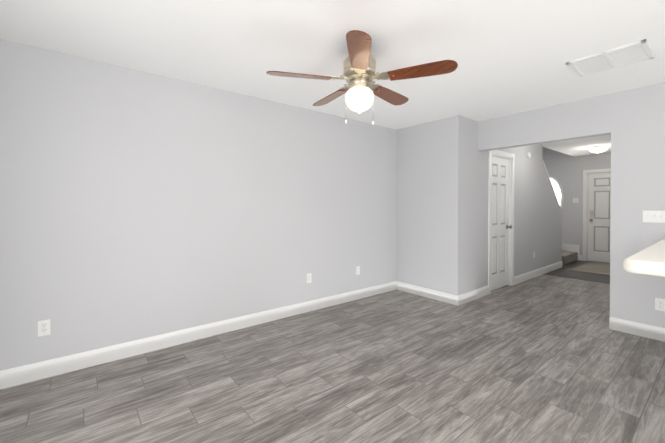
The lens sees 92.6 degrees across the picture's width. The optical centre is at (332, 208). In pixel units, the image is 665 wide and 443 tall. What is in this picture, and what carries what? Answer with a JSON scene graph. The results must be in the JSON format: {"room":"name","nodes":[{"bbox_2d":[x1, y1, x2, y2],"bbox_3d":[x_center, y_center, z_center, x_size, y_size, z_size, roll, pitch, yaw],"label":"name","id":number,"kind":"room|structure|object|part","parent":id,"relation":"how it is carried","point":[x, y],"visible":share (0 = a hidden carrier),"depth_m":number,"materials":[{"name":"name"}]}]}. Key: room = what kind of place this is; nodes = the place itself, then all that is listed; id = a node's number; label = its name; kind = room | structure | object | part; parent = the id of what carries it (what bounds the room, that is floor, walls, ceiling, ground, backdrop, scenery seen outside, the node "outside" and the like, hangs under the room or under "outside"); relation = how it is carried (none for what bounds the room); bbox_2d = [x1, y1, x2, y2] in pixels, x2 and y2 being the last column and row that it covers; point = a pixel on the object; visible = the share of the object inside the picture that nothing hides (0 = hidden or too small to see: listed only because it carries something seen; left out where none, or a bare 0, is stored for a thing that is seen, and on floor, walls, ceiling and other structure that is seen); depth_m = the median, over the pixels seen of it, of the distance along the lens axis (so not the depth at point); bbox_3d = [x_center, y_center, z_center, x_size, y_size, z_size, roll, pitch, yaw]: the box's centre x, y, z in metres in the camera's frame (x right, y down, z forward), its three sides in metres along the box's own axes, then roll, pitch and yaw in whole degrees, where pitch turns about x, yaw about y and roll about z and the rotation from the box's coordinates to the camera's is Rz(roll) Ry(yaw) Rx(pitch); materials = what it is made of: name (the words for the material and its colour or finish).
{"room":"living room","nodes":[
{"label":"living room","id":0,"kind":"room"},
{"bbox_2d":[0,39,396,370],"bbox_3d":[1.332,0.012,5.198,9.940,2.430,0.120,0,1,-39],"label":"wall","id":1,"kind":"structure","parent":0,"point":[136,204],"depth_m":2.84,"materials":[{"name":"grey paint"}]},
{"bbox_2d":[38,319,50,336],"bbox_3d":[-2.131,0.882,2.347,0.070,0.115,0.009,0,1,-39],"label":"electrical outlet","id":2,"kind":"object","parent":1,"relation":"attached to","point":[43,327],"visible":1,"depth_m":2.35,"materials":[{"name":"white plastic"}]},
{"bbox_2d":[0,281,396,388],"bbox_3d":[-0.713,1.179,3.482,4.350,0.125,0.015,0,1,-39],"label":"baseboard","id":3,"kind":"structure","parent":1,"relation":"attached to","point":[15,376],"depth_m":2.83,"materials":[{"name":"white wood"}]},
{"bbox_2d":[307,273,310,282],"bbox_3d":[-0.282,0.839,3.829,0.070,0.115,0.009,0,1,-39],"label":"electrical outlet","id":4,"kind":"object","parent":1,"relation":"attached to","point":[308,277],"visible":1,"depth_m":3.83,"materials":[{"name":"white plastic"}]},
{"bbox_2d":[356,266,359,274],"bbox_3d":[0.350,0.845,4.335,0.070,0.115,0.009,0,1,-39],"label":"outlet","id":5,"kind":"object","parent":1,"relation":"attached to","point":[357,270],"visible":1,"depth_m":4.33,"materials":[{"name":"white plastic"}]},
{"bbox_2d":[0,274,664,442],"bbox_3d":[1.962,1.301,2.433,7.450,0.100,5.240,0,1,-39],"label":"floor","id":6,"kind":"structure","parent":0,"point":[543,358],"depth_m":2.29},
{"bbox_2d":[0,0,664,156],"bbox_3d":[2.933,-1.331,3.189,9.940,0.290,5.240,0,1,-39],"label":"ceiling","id":7,"kind":"structure","parent":0,"point":[509,57],"depth_m":2.27,"materials":[{"name":"white paint"}]},
{"bbox_2d":[266,30,457,124],"bbox_3d":[0.196,-0.891,2.347,1.259,0.575,1.253,0,1,-39],"label":"ceiling fan","id":8,"kind":"object","parent":7,"relation":"hanging from","point":[360,74],"visible":1,"depth_m":2.21,"materials":[{"name":"brown wood"}]},
{"bbox_3d":[0.196,-0.785,2.307,0.210,0.190,0.210,0,1,-39],"label":"globe","id":9,"kind":"part","parent":8,"relation":"part of","materials":[{"name":"white glass"}]},
{"bbox_2d":[588,146,608,152],"bbox_3d":[5.226,-1.152,6.246,0.310,0.120,0.310,0,1,-39],"label":"light","id":10,"kind":"object","parent":7,"relation":"attached to","point":[596,149],"visible":1,"depth_m":6.16,"materials":[{"name":"white glass"}]},
{"bbox_2d":[566,39,654,76],"bbox_3d":[2.190,-1.173,2.511,0.410,0.014,0.470,0,1,-39],"label":"ceiling vent","id":11,"kind":"object","parent":7,"relation":"in","point":[632,53],"visible":1,"depth_m":2.48,"materials":[{"name":"white metal"}]},
{"bbox_2d":[397,117,449,292],"bbox_3d":[1.301,0.018,4.533,0.120,2.430,0.880,0,1,-39],"label":"wall","id":12,"kind":"structure","parent":0,"point":[423,178],"depth_m":4.45,"materials":[{"name":"grey paint"}]},
{"bbox_2d":[397,281,458,305],"bbox_3d":[1.291,1.171,4.448,0.015,0.125,1.015,0,1,-39],"label":"baseboard","id":13,"kind":"structure","parent":12,"relation":"attached to","point":[432,294],"depth_m":4.38,"materials":[{"name":"white wood"}]},
{"bbox_2d":[449,115,561,294],"bbox_3d":[3.143,0.011,5.369,4.040,2.430,0.120,0,1,-39],"label":"wall","id":14,"kind":"structure","parent":0,"point":[537,222],"depth_m":4.48,"materials":[{"name":"grey paint"}]},
{"bbox_2d":[458,286,488,304],"bbox_3d":[1.925,1.172,4.316,0.810,0.125,0.015,0,1,-39],"label":"baseboard","id":15,"kind":"structure","parent":14,"relation":"attached to","point":[472,295],"depth_m":4.29,"materials":[{"name":"white wood"}]},
{"bbox_2d":[491,156,511,290],"bbox_3d":[2.560,0.218,4.840,0.678,2.000,0.107,0,1,-39],"label":"closet door","id":16,"kind":"structure","parent":14,"relation":"in","point":[500,226],"depth_m":4.87,"materials":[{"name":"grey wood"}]},
{"bbox_2d":[488,150,514,293],"bbox_3d":[2.537,0.180,4.872,0.850,2.100,0.139,0,1,-39],"label":"trim","id":17,"kind":"structure","parent":14,"relation":"attached to","point":[502,154],"depth_m":5.04,"materials":[{"name":"white wood"}]},
{"bbox_2d":[514,261,561,284],"bbox_3d":[3.833,1.159,5.845,2.380,0.125,0.015,0,1,-39],"label":"baseboard","id":18,"kind":"structure","parent":14,"relation":"attached to","point":[534,273],"depth_m":5.70,"materials":[{"name":"white wood"}]},
{"bbox_2d":[543,160,562,214],"bbox_3d":[4.291,-0.391,6.285,1.122,1.038,0.144,0,1,-39],"label":"trim","id":19,"kind":"structure","parent":14,"relation":"attached to","point":[552,187],"depth_m":6.21,"materials":[{"name":"white"}]},
{"bbox_2d":[478,82,664,327],"bbox_3d":[3.293,-0.063,2.847,0.120,2.620,4.000,0,1,-39],"label":"wall","id":20,"kind":"structure","parent":0,"point":[637,151],"depth_m":3.19,"materials":[{"name":"grey paint"}]},
{"bbox_2d":[609,317,664,341],"bbox_3d":[3.076,1.183,3.021,0.015,0.125,0.675,0,1,-39],"label":"baseboard","id":21,"kind":"structure","parent":20,"relation":"attached to","point":[640,329],"depth_m":3.11,"materials":[{"name":"white wood"}]},
{"bbox_2d":[642,210,664,222],"bbox_3d":[3.064,0.076,3.024,0.018,0.115,0.162,0,1,-39],"label":"switch plate","id":22,"kind":"object","parent":20,"relation":"attached to","point":[654,216],"visible":1,"depth_m":3.03,"materials":[{"name":"white plastic"}]},
{"bbox_2d":[655,298,664,310],"bbox_3d":[3.095,0.906,2.999,0.009,0.115,0.070,0,1,-39],"label":"electrical outlet","id":23,"kind":"object","parent":20,"relation":"attached to","point":[660,304],"visible":1,"depth_m":3.00,"materials":[{"name":"white plastic"}]},
{"bbox_2d":[543,148,610,254],"bbox_3d":[5.988,-1.215,7.229,0.120,4.850,2.520,0,1,-39],"label":"wall","id":24,"kind":"structure","parent":0,"point":[567,173],"depth_m":7.52,"materials":[{"name":"grey paint"}]},
{"bbox_2d":[549,176,563,208],"bbox_3d":[5.354,-0.266,7.914,0.022,1.110,0.690,0,1,-39],"label":"window","id":25,"kind":"structure","parent":24,"relation":"in","point":[558,188],"depth_m":7.73,"materials":[{"name":"white glass"}]},
{"bbox_2d":[573,198,578,202],"bbox_3d":[5.716,-0.192,7.468,0.018,0.115,0.116,0,1,-39],"label":"switch plate","id":26,"kind":"object","parent":24,"relation":"attached to","point":[575,200],"visible":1,"depth_m":7.46,"materials":[{"name":"white plastic"}]},
{"bbox_2d":[582,168,610,260],"bbox_3d":[6.178,0.162,6.989,0.139,2.100,1.050,0,1,-39],"label":"door frame","id":27,"kind":"structure","parent":24,"relation":"attached to","point":[585,212],"depth_m":7.32,"materials":[{"name":"white wood"}]},
{"bbox_2d":[588,172,610,262],"bbox_3d":[6.151,0.200,6.968,0.116,2.000,0.874,0,1,-39],"label":"front door","id":28,"kind":"structure","parent":24,"relation":"in","point":[599,198],"depth_m":7.16,"materials":[{"name":"grey wood"}]},
{"bbox_2d":[545,260,609,283],"bbox_3d":[5.019,1.264,6.549,2.510,0.104,2.640,0,1,-39],"label":"floor","id":29,"kind":"structure","parent":0,"point":[564,271],"depth_m":5.89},
{"bbox_2d":[562,244,578,264],"bbox_3d":[4.214,0.169,6.795,3.194,2.090,0.984,0,1,-39],"label":"stairs","id":30,"kind":"structure","parent":29,"relation":"on","point":[570,253],"depth_m":7.38,"materials":[{"name":"carpet"}]},
{"bbox_2d":[570,262,609,275],"bbox_3d":[5.485,1.211,6.359,1.420,0.012,0.840,0,1,-39],"label":"rug","id":31,"kind":"object","parent":29,"relation":"on","point":[597,268],"visible":0.58,"depth_m":6.39,"materials":[{"name":"beige fabric"}]},
{"bbox_2d":[623,239,664,276],"bbox_3d":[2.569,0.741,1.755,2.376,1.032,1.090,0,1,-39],"label":"countertop","id":32,"kind":"structure","parent":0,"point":[650,260],"depth_m":1.42,"materials":[{"name":"white stone"}]}
]}

